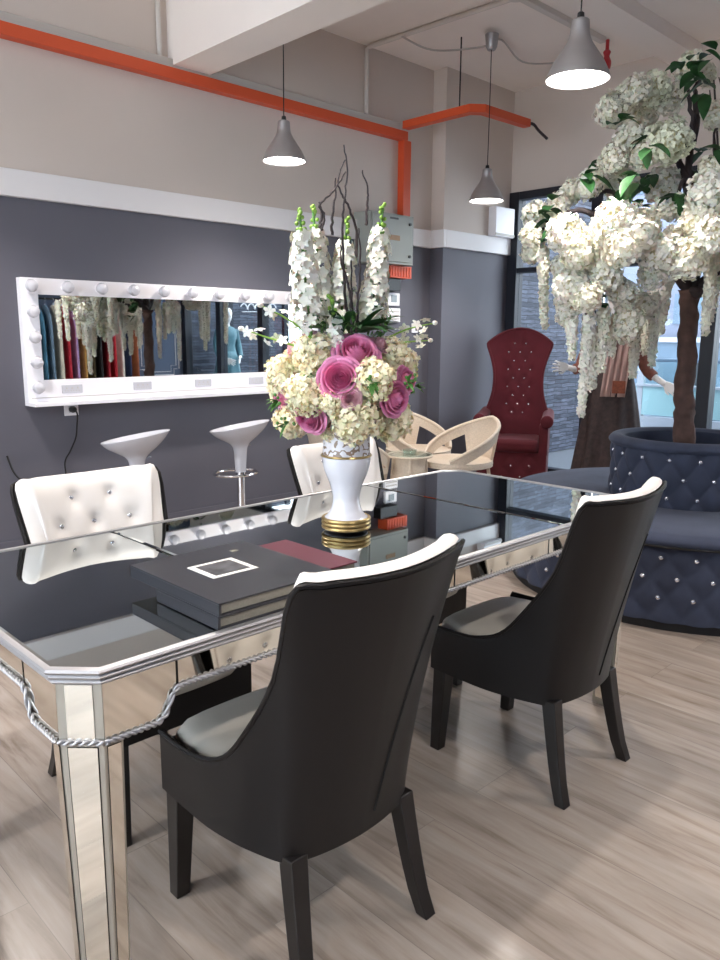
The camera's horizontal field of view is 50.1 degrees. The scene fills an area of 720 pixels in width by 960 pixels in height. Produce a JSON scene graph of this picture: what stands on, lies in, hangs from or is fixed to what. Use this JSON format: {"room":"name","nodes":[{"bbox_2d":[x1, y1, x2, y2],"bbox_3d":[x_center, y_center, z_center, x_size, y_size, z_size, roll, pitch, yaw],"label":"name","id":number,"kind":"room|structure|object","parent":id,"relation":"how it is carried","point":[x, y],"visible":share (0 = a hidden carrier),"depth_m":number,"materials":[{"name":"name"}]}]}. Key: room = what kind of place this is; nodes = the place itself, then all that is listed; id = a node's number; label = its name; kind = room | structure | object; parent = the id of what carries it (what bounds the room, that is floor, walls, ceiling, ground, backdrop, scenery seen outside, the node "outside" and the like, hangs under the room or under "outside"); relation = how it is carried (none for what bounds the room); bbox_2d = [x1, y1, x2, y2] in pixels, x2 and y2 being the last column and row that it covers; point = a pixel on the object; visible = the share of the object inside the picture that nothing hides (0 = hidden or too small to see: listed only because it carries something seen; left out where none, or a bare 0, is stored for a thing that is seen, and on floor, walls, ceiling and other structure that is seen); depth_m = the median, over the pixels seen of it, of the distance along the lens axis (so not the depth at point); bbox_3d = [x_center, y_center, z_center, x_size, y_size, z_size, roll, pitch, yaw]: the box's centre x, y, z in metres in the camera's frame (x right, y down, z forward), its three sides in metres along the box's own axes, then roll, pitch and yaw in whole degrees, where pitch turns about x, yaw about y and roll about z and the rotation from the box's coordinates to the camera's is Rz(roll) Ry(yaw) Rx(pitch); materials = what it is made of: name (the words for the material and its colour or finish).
{"room":"store","nodes":[
{"label":"store","id":0,"kind":"room"},
{"bbox_2d":[0,0,433,542],"bbox_3d":[-2.107,-1.330,4.511,9.500,3.600,0.150,-10,15,-43],"label":"wall","id":1,"kind":"structure","parent":0,"point":[61,115],"depth_m":5.19,"materials":[{"name":"grey paint"}]},
{"bbox_2d":[6,455,20,479],"bbox_3d":[-1.985,0.145,4.720,0.283,0.617,0.082,-10,15,-43],"label":"loose cable","id":2,"kind":"object","parent":1,"relation":"attached to","point":[9,462],"visible":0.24,"depth_m":4.62,"materials":[{"name":"black plastic"}]},
{"bbox_2d":[64,406,77,473],"bbox_3d":[-1.814,-0.028,4.884,0.099,0.877,0.060,-10,15,-43],"label":"power cord","id":3,"kind":"object","parent":1,"relation":"attached to","point":[73,409],"visible":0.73,"depth_m":4.85,"materials":[{"name":"black plastic"}]},
{"bbox_2d":[64,405,78,415],"bbox_3d":[-1.818,-0.449,4.851,0.090,0.085,0.014,-10,15,-43],"label":"wall socket","id":4,"kind":"object","parent":1,"relation":"attached to","point":[67,412],"visible":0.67,"depth_m":4.83,"materials":[{"name":"white paint"}]},
{"bbox_2d":[155,0,161,55],"bbox_3d":[-1.279,-2.962,4.879,0.030,0.520,0.030,5,12,23],"label":"vertical conduit","id":5,"kind":"object","parent":1,"relation":"attached to","point":[157,2],"visible":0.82,"depth_m":4.88,"materials":[{"name":"white plastic"}]},
{"bbox_2d":[16,277,317,406],"bbox_3d":[-1.145,-0.953,5.324,2.300,0.752,0.150,-10,15,-43],"label":"vanity mirror","id":6,"kind":"object","parent":1,"relation":"attached to","point":[83,341],"visible":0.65,"depth_m":5.06,"materials":[{"name":"mirror"}]},
{"bbox_2d":[25,389,268,406],"bbox_3d":[-1.147,-0.594,5.391,2.300,0.022,0.150,-10,15,-43],"label":"shelf","id":7,"kind":"object","parent":6,"relation":"attached to","point":[196,393],"depth_m":5.04,"materials":[{"name":"white paint"}]},
{"bbox_2d":[38,294,302,379],"bbox_3d":[-1.196,-0.984,5.335,2.050,0.505,0.035,-10,15,-43],"label":"mirror glass","id":8,"kind":"object","parent":6,"relation":"attached to","point":[85,336],"depth_m":5.14,"materials":[{"name":"silver"}]},
{"bbox_2d":[0,475,389,548],"bbox_3d":[-2.059,0.406,4.778,9.500,0.090,0.015,-10,15,-43],"label":"baseboard","id":9,"kind":"structure","parent":1,"relation":"attached to","point":[15,543],"depth_m":5.70,"materials":[{"name":"grey paint"}]},
{"bbox_2d":[0,10,399,128],"bbox_3d":[-2.553,-2.450,3.701,8.010,0.053,0.059,-10,15,-43],"label":"grey trunking","id":10,"kind":"object","parent":1,"relation":"attached to","point":[4,16],"visible":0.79,"depth_m":4.92,"materials":[{"name":"grey"}]},
{"bbox_2d":[0,20,407,140],"bbox_3d":[-2.519,-2.392,3.735,8.090,0.070,0.074,-10,15,-43],"label":"tray","id":11,"kind":"object","parent":1,"relation":"attached to","point":[8,31],"visible":1,"depth_m":5.00,"materials":[{"name":"orange paint"}]},
{"bbox_2d":[0,167,510,255],"bbox_3d":[-1.993,-1.685,4.320,9.490,0.150,0.200,-10,15,-43],"label":"trim","id":12,"kind":"structure","parent":1,"relation":"attached to","point":[16,183],"depth_m":5.17,"materials":[{"name":"white paint"}]},
{"bbox_2d":[488,206,514,238],"bbox_3d":[1.349,-2.447,7.329,0.300,0.270,0.096,-10,15,-43],"label":"equipment box","id":13,"kind":"object","parent":12,"relation":"on","point":[501,219],"visible":1,"depth_m":7.26,"materials":[{"name":"white paint"}]},
{"bbox_2d":[354,210,412,265],"bbox_3d":[0.208,-2.001,6.416,0.520,0.400,0.212,-10,15,-43],"label":"electrical panel","id":14,"kind":"object","parent":1,"relation":"attached to","point":[400,227],"visible":0.74,"depth_m":6.36,"materials":[{"name":"grey metal"}]},
{"bbox_2d":[378,278,400,291],"bbox_3d":[0.242,-1.672,6.600,0.220,0.105,0.089,-10,15,-43],"label":"box","id":15,"kind":"object","parent":1,"relation":"attached to","point":[394,284],"visible":0.45,"depth_m":6.59,"materials":[{"name":"grey plastic"}]},
{"bbox_2d":[386,308,399,321],"bbox_3d":[0.286,-1.439,6.729,0.170,0.120,0.034,-10,15,-43],"label":"controller","id":16,"kind":"object","parent":1,"relation":"attached to","point":[396,311],"visible":0.51,"depth_m":6.73,"materials":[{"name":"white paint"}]},
{"bbox_2d":[386,293,399,305],"bbox_3d":[0.286,-1.572,6.704,0.150,0.110,0.033,-10,15,-43],"label":"thermostat","id":17,"kind":"object","parent":1,"relation":"attached to","point":[394,298],"visible":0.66,"depth_m":6.70,"materials":[{"name":"white paint"}]},
{"bbox_2d":[389,265,411,278],"bbox_3d":[0.313,-1.784,6.623,0.260,0.098,0.125,-10,15,-43],"label":"cable","id":18,"kind":"object","parent":1,"relation":"attached to","point":[396,272],"visible":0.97,"depth_m":6.58,"materials":[{"name":"orange paint"}]},
{"bbox_2d":[397,140,410,215],"bbox_3d":[0.377,-2.554,6.576,0.090,0.630,0.070,-10,15,-43],"label":"pipe","id":19,"kind":"object","parent":1,"relation":"attached to","point":[404,146],"visible":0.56,"depth_m":6.54,"materials":[{"name":"orange metal"}]},
{"bbox_2d":[411,323,417,332],"bbox_3d":[0.495,-1.372,6.960,0.080,0.085,0.020,-10,15,-43],"label":"wall switch","id":20,"kind":"object","parent":1,"relation":"attached to","point":[414,330],"visible":0.65,"depth_m":6.95,"materials":[{"name":"white paint"}]},
{"bbox_2d":[0,570,719,959],"bbox_3d":[-0.040,0.900,2.728,9.660,0.100,6.250,-10,15,-43],"label":"floor","id":21,"kind":"structure","parent":0,"point":[630,870],"depth_m":2.04,"materials":[{"name":"brown wood"}]},
{"bbox_2d":[10,463,251,846],"bbox_3d":[-0.668,0.457,2.288,0.492,0.927,0.612,-10,15,-43],"label":"dining chair","id":22,"kind":"object","parent":21,"relation":"on","point":[46,508],"visible":0.2,"depth_m":2.29,"materials":[{"name":"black leather"}]},
{"bbox_2d":[175,669,234,695],"bbox_3d":[-0.613,0.513,2.236,0.416,0.067,0.443,-10,15,-43],"label":"seat cushion","id":23,"kind":"object","parent":22,"relation":"on","point":[194,687],"depth_m":2.13,"materials":[{"name":"beige leather"}]},
{"bbox_2d":[100,429,169,465],"bbox_3d":[-1.301,0.101,4.528,0.403,0.791,0.403,-10,15,-43],"label":"bar stool","id":24,"kind":"object","parent":21,"relation":"on","point":[135,448],"visible":0.45,"depth_m":4.39,"materials":[{"name":"white plastic"}]},
{"bbox_2d":[210,419,269,506],"bbox_3d":[-0.784,0.000,5.077,0.403,0.791,0.403,-10,15,-43],"label":"bar stool","id":25,"kind":"object","parent":21,"relation":"on","point":[239,436],"visible":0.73,"depth_m":5.00,"materials":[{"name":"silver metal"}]},
{"bbox_2d":[0,470,621,959],"bbox_3d":[-0.051,0.520,2.392,2.124,0.772,0.902,-10,15,-43],"label":"table","id":26,"kind":"object","parent":21,"relation":"on","point":[101,662],"visible":0.67,"depth_m":1.60,"materials":[{"name":"silver metal"}]},
{"bbox_2d":[0,644,23,680],"bbox_3d":[-0.714,0.347,1.545,0.008,0.052,0.218,-10,15,-43],"label":"mirror","id":27,"kind":"object","parent":26,"relation":"attached to","point":[11,664],"depth_m":1.50,"materials":[{"name":"white mirror"}]},
{"bbox_2d":[23,662,58,739],"bbox_3d":[-0.585,0.401,1.420,0.008,0.111,0.148,-10,15,-43],"label":"mirror","id":28,"kind":"object","parent":26,"relation":"attached to","point":[42,698],"depth_m":1.41,"materials":[{"name":"white mirror"}]},
{"bbox_2d":[64,685,94,740],"bbox_3d":[-0.495,0.412,1.361,0.035,0.105,0.035,-10,15,-43],"label":"mirror","id":29,"kind":"object","parent":26,"relation":"on","point":[79,700],"depth_m":1.36,"materials":[{"name":"white mirror"}]},
{"bbox_2d":[102,661,176,739],"bbox_3d":[-0.404,0.403,1.417,0.148,0.111,0.008,-10,15,-43],"label":"mirror","id":30,"kind":"object","parent":26,"relation":"attached to","point":[134,701],"depth_m":1.41,"materials":[{"name":"white mirror"}]},
{"bbox_2d":[156,589,286,629],"bbox_3d":[-0.249,0.246,1.690,0.305,0.028,0.235,-10,15,-43],"label":"album","id":31,"kind":"object","parent":26,"relation":"on","point":[218,623],"visible":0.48,"depth_m":1.57,"materials":[{"name":"black"}]},
{"bbox_2d":[130,541,331,616],"bbox_3d":[-0.285,0.209,1.724,0.310,0.030,0.352,-10,15,-43],"label":"album","id":32,"kind":"object","parent":31,"relation":"on","point":[222,580],"visible":0.81,"depth_m":1.68,"materials":[{"name":"black"}]},
{"bbox_2d":[195,560,249,575],"bbox_3d":[-0.306,0.195,1.721,0.090,0.001,0.082,-10,15,-43],"label":"print","id":33,"kind":"object","parent":32,"relation":"on","point":[220,567],"depth_m":1.71},
{"bbox_2d":[178,627,280,682],"bbox_3d":[-0.214,0.341,1.594,0.378,0.052,0.008,-10,15,-43],"label":"mirror","id":34,"kind":"object","parent":26,"relation":"attached to","point":[202,663],"depth_m":1.54,"materials":[{"name":"white mirror"}]},
{"bbox_2d":[259,540,356,569],"bbox_3d":[-0.152,0.202,1.917,0.138,0.032,0.275,-10,15,-43],"label":"book","id":35,"kind":"object","parent":26,"relation":"on","point":[303,552],"visible":0.39,"depth_m":1.92,"materials":[{"name":"red paper"}]},
{"bbox_2d":[321,416,371,532],"bbox_3d":[-0.040,-0.028,2.268,0.150,0.349,0.150,10,14,40],"label":"flower vase","id":36,"kind":"object","parent":26,"relation":"on","point":[346,468],"visible":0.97,"depth_m":2.23,"materials":[{"name":"white ceramic"}]},
{"bbox_2d":[238,145,437,447],"bbox_3d":[-0.035,-0.502,2.159,0.469,0.810,0.506,5,12,25],"label":"flower arrangement","id":37,"kind":"object","parent":36,"relation":"in","point":[364,384],"visible":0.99,"depth_m":2.10,"materials":[{"name":"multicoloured plant"}]},
{"bbox_2d":[449,574,453,588],"bbox_3d":[0.085,0.289,1.879,0.449,0.052,0.008,-10,15,-43],"label":"mirror","id":38,"kind":"object","parent":26,"relation":"attached to","point":[452,581],"depth_m":2.03,"materials":[{"name":"white mirror"}]},
{"bbox_2d":[454,540,548,586],"bbox_3d":[0.408,0.232,2.189,0.449,0.052,0.008,-10,15,-43],"label":"mirror","id":39,"kind":"object","parent":26,"relation":"attached to","point":[480,569],"depth_m":2.17,"materials":[{"name":"white mirror"}]},
{"bbox_2d":[548,533,567,553],"bbox_3d":[0.706,0.180,2.474,0.378,0.052,0.008,-10,15,-43],"label":"mirror","id":40,"kind":"object","parent":26,"relation":"attached to","point":[556,542],"depth_m":2.37,"materials":[{"name":"white mirror"}]},
{"bbox_2d":[158,533,464,959],"bbox_3d":[-0.117,0.563,1.743,0.492,0.927,0.612,-10,15,-43],"label":"dining chair","id":41,"kind":"object","parent":21,"relation":"on","point":[289,771],"visible":1,"depth_m":1.55,"materials":[{"name":"black leather"}]},
{"bbox_2d":[176,686,267,756],"bbox_3d":[-0.172,0.595,1.812,0.416,0.067,0.443,-10,15,-43],"label":"seat cushion","id":42,"kind":"object","parent":41,"relation":"on","point":[211,732],"depth_m":1.79,"materials":[{"name":"beige leather"}]},
{"bbox_2d":[306,432,389,479],"bbox_3d":[-0.088,-0.070,5.665,0.611,0.722,0.614,9,14,40],"label":"wicker chair","id":43,"kind":"object","parent":21,"relation":"on","point":[313,439],"visible":0.18,"depth_m":5.51,"materials":[{"name":"beige wicker"}]},
{"bbox_2d":[286,436,466,685],"bbox_3d":[0.060,0.330,2.985,0.492,0.927,0.612,-10,15,-43],"label":"dining chair","id":44,"kind":"object","parent":21,"relation":"on","point":[305,461],"visible":0.12,"depth_m":2.94,"materials":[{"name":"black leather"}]},
{"bbox_2d":[446,590,457,597],"bbox_3d":[0.114,0.386,2.933,0.416,0.067,0.443,-10,15,-43],"label":"seat cushion","id":45,"kind":"object","parent":44,"relation":"on","point":[454,594],"depth_m":2.88,"materials":[{"name":"beige leather"}]},
{"bbox_2d":[387,451,432,478],"bbox_3d":[0.370,0.032,5.815,0.350,0.469,0.350,-10,15,-43],"label":"table","id":46,"kind":"object","parent":21,"relation":"on","point":[404,463],"visible":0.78,"depth_m":5.70,"materials":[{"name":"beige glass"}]},
{"bbox_2d":[386,412,451,479],"bbox_3d":[0.477,-0.239,6.577,0.611,0.722,0.614,-8,14,-38],"label":"wicker chair","id":47,"kind":"object","parent":21,"relation":"on","point":[409,443],"visible":0.48,"depth_m":6.73,"materials":[{"name":"beige wicker"}]},
{"bbox_2d":[423,416,500,473],"bbox_3d":[0.782,-0.132,6.022,0.614,0.722,0.611,-5,12,-26],"label":"wicker chair","id":48,"kind":"object","parent":21,"relation":"on","point":[481,434],"visible":0.88,"depth_m":6.05,"materials":[{"name":"beige wicker"}]},
{"bbox_2d":[473,327,553,478],"bbox_3d":[1.456,-0.705,7.192,0.716,1.419,0.652,3,11,15],"label":"chair","id":49,"kind":"object","parent":21,"relation":"on","point":[519,356],"visible":0.78,"depth_m":7.29,"materials":[{"name":"red fabric"}]},
{"bbox_2d":[495,433,538,452],"bbox_3d":[1.431,-0.346,7.176,0.480,0.120,0.480,3,11,15],"label":"seat cushion","id":50,"kind":"object","parent":49,"relation":"on","point":[506,442],"depth_m":6.96,"materials":[{"name":"red fabric"}]},
{"bbox_2d":[430,477,666,809],"bbox_3d":[0.578,0.440,2.415,0.492,0.927,0.612,-10,15,-43],"label":"dining chair","id":51,"kind":"object","parent":21,"relation":"on","point":[552,648],"visible":0.99,"depth_m":2.23,"materials":[{"name":"black leather"}]},
{"bbox_2d":[442,597,530,634],"bbox_3d":[0.524,0.473,2.484,0.416,0.067,0.443,-10,15,-43],"label":"seat cushion","id":52,"kind":"object","parent":51,"relation":"on","point":[489,617],"depth_m":2.49,"materials":[{"name":"beige leather"}]},
{"bbox_2d":[552,295,673,468],"bbox_3d":[2.106,-0.714,6.362,1.002,1.750,0.557,4,11,17],"label":"mannequin","id":53,"kind":"object","parent":21,"relation":"on","point":[612,406],"visible":0.44,"depth_m":6.24},
{"bbox_2d":[513,427,719,636],"bbox_3d":[1.815,0.148,4.327,1.977,0.808,1.977,-1,11,-5],"label":"sofa","id":54,"kind":"object","parent":21,"relation":"on","point":[675,587],"visible":0.52,"depth_m":3.85,"materials":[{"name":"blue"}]},
{"bbox_2d":[518,41,719,443],"bbox_3d":[1.936,-0.817,3.938,1.942,2.769,1.612,-6,13,-32],"label":"blossom tree","id":55,"kind":"object","parent":54,"relation":"on","point":[617,236],"visible":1,"depth_m":3.82,"materials":[{"name":"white plant"}]},
{"bbox_2d":[521,467,719,550],"bbox_3d":[1.815,0.112,4.320,1.978,0.071,1.978,-10,15,-43],"label":"seat cushion","id":56,"kind":"object","parent":54,"relation":"on","point":[674,526],"depth_m":3.74,"materials":[{"name":"blue fabric"}]},
{"bbox_2d":[426,67,514,471],"bbox_3d":[1.045,-1.841,7.319,0.999,3.600,0.149,-10,15,-43],"label":"wall pillar","id":57,"kind":"structure","parent":0,"point":[467,289],"depth_m":7.12,"materials":[{"name":"grey paint"}]},
{"bbox_2d":[322,0,719,91],"bbox_3d":[0.002,-2.749,2.062,9.720,0.120,6.250,-10,15,-43],"label":"ceiling","id":58,"kind":"structure","parent":0,"point":[533,36],"depth_m":5.85,"materials":[{"name":"paint"}]},
{"bbox_2d":[166,0,388,74],"bbox_3d":[0.931,-2.570,2.946,0.280,0.570,5.950,-10,15,-43],"label":"ceiling beam","id":59,"kind":"structure","parent":58,"relation":"attached to","point":[209,37],"depth_m":4.54,"materials":[{"name":"paint"}]},
{"bbox_2d":[263,44,305,165],"bbox_3d":[-0.471,-2.582,4.716,0.270,1.195,0.270,-10,15,-43],"label":"pendant lamp","id":60,"kind":"object","parent":58,"relation":"hanging from","point":[283,150],"visible":1,"depth_m":4.75,"materials":[{"name":"silver metal"}]},
{"bbox_2d":[264,157,303,163],"bbox_3d":[-0.474,-2.010,4.824,0.256,0.004,0.256,-10,15,-43],"label":"diffuser","id":61,"kind":"object","parent":60,"relation":"attached to","point":[268,160],"depth_m":4.86,"materials":[{"name":"white plastic"}]},
{"bbox_2d":[364,0,509,113],"bbox_3d":[0.546,-3.104,5.699,1.389,0.517,0.037,10,15,42],"label":"conduit","id":62,"kind":"object","parent":58,"relation":"attached to","point":[497,3],"visible":0.94,"depth_m":5.76,"materials":[{"name":"white metal"}]},
{"bbox_2d":[402,37,547,139],"bbox_3d":[0.976,-3.182,6.415,0.956,0.630,0.802,-10,15,-43],"label":"cable tray","id":63,"kind":"object","parent":58,"relation":"hanging from","point":[498,114],"visible":1,"depth_m":6.12,"materials":[{"name":"orange paint"}]},
{"bbox_2d":[401,36,553,64],"bbox_3d":[0.985,-3.357,5.991,1.414,0.122,0.129,-4,12,-22],"label":"cable","id":64,"kind":"object","parent":58,"relation":"attached to","point":[403,37],"visible":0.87,"depth_m":5.95,"materials":[{"name":"grey plastic"}]},
{"bbox_2d":[469,32,503,203],"bbox_3d":[0.988,-2.761,5.899,0.270,1.195,0.270,-10,15,-43],"label":"pendant lamp","id":65,"kind":"object","parent":58,"relation":"hanging from","point":[486,191],"visible":1,"depth_m":5.91,"materials":[{"name":"silver metal"}]},
{"bbox_2d":[471,198,500,201],"bbox_3d":[0.985,-2.188,6.007,0.256,0.004,0.256,-10,15,-43],"label":"diffuser","id":66,"kind":"object","parent":65,"relation":"attached to","point":[472,199],"depth_m":6.03,"materials":[{"name":"white plastic"}]},
{"bbox_2d":[508,0,605,43],"bbox_3d":[1.440,-3.309,5.523,1.210,0.045,0.120,-10,15,-43],"label":"white trunking","id":67,"kind":"object","parent":58,"relation":"attached to","point":[537,5],"visible":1,"depth_m":5.44,"materials":[{"name":"white plastic"}]},
{"bbox_2d":[545,0,609,89],"bbox_3d":[0.936,-2.303,3.194,0.270,1.195,0.270,-10,15,-43],"label":"pendant lamp","id":68,"kind":"object","parent":58,"relation":"hanging from","point":[579,65],"visible":1,"depth_m":3.23,"materials":[{"name":"silver metal"}]},
{"bbox_2d":[547,70,608,85],"bbox_3d":[0.933,-1.730,3.302,0.256,0.004,0.256,-10,15,-43],"label":"diffuser","id":69,"kind":"object","parent":68,"relation":"attached to","point":[554,77],"depth_m":3.31,"materials":[{"name":"white plastic"}]},
{"bbox_2d":[603,39,610,68],"bbox_3d":[1.920,-3.305,5.992,0.073,0.219,0.073,-10,15,-43],"label":"sprinkler","id":70,"kind":"object","parent":58,"relation":"hanging from","point":[607,51],"visible":0.67,"depth_m":5.97,"materials":[{"name":"red paint"}]},
{"bbox_2d":[553,0,701,64],"bbox_3d":[1.397,-3.187,4.993,3.350,0.110,0.250,-10,15,-43],"label":"ceiling beam","id":71,"kind":"structure","parent":58,"relation":"attached to","point":[628,20],"depth_m":5.50,"materials":[{"name":"paint"}]},
{"bbox_2d":[521,198,591,451],"bbox_3d":[2.067,-1.889,8.686,2.150,3.200,0.140,-10,15,-43],"label":"wall slate","id":72,"kind":"structure","parent":0,"point":[560,390],"depth_m":8.91,"materials":[{"name":"grey stone"}]},
{"bbox_2d":[548,448,574,468],"bbox_3d":[5.967,-0.188,8.717,7.440,0.090,12.000,-10,15,-43],"label":"ground","id":73,"kind":"structure","parent":0,"point":[562,459],"depth_m":8.64,"materials":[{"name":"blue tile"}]},
{"bbox_2d":[623,188,702,336],"bbox_3d":[5.785,-4.365,12.840,0.700,6.590,3.300,-10,15,-43],"label":"building","id":74,"kind":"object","parent":73,"relation":"on","point":[672,325],"visible":0.04,"depth_m":13.15,"materials":[{"name":"grey"}]},
{"bbox_2d":[634,337,719,420],"bbox_3d":[6.662,-1.425,11.439,0.700,1.340,5.300,-10,15,-43],"label":"building","id":75,"kind":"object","parent":73,"relation":"on","point":[667,346],"visible":0.02,"depth_m":12.59,"materials":[{"name":"grey"}]},
{"bbox_2d":[636,358,719,429],"bbox_3d":[5.185,-0.710,8.302,0.100,1.080,4.650,-10,15,-43],"label":"balustrade","id":76,"kind":"object","parent":73,"relation":"on","point":[652,399],"visible":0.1,"depth_m":9.71,"materials":[{"name":"teal glass"}]},
{"bbox_2d":[511,39,719,192],"bbox_3d":[3.475,-2.837,5.414,0.120,0.910,5.950,-10,15,-43],"label":"wall","id":77,"kind":"structure","parent":0,"point":[574,140],"depth_m":6.95,"materials":[{"name":"beige paint"}]},
{"bbox_2d":[504,192,525,330],"bbox_3d":[1.516,-1.442,7.673,0.120,2.690,0.110,-10,15,-43],"label":"window","id":78,"kind":"structure","parent":77,"relation":"in","point":[514,280],"depth_m":7.52,"materials":[{"name":"black"}]},
{"bbox_2d":[517,186,564,471],"bbox_3d":[1.823,-1.382,7.363,0.100,2.690,0.770,-10,15,-43],"label":"window","id":79,"kind":"structure","parent":77,"relation":"in","point":[537,193],"depth_m":7.29,"materials":[{"name":"black"}]},
{"bbox_2d":[578,185,605,431],"bbox_3d":[2.130,-1.322,7.054,0.120,2.690,0.110,-10,15,-43],"label":"window","id":80,"kind":"structure","parent":77,"relation":"in","point":[597,201],"depth_m":6.81,"materials":[{"name":"black"}]},
{"bbox_2d":[609,165,698,266],"bbox_3d":[2.499,-1.249,6.681,0.100,2.690,0.950,-10,15,-43],"label":"window","id":81,"kind":"structure","parent":77,"relation":"in","point":[694,168],"depth_m":6.48,"materials":[{"name":"black"}]},
{"bbox_2d":[694,288,719,428],"bbox_3d":[2.869,-1.177,6.308,0.120,2.690,0.110,-10,15,-43],"label":"window","id":82,"kind":"structure","parent":77,"relation":"in","point":[709,345],"depth_m":6.33,"materials":[{"name":"black"}]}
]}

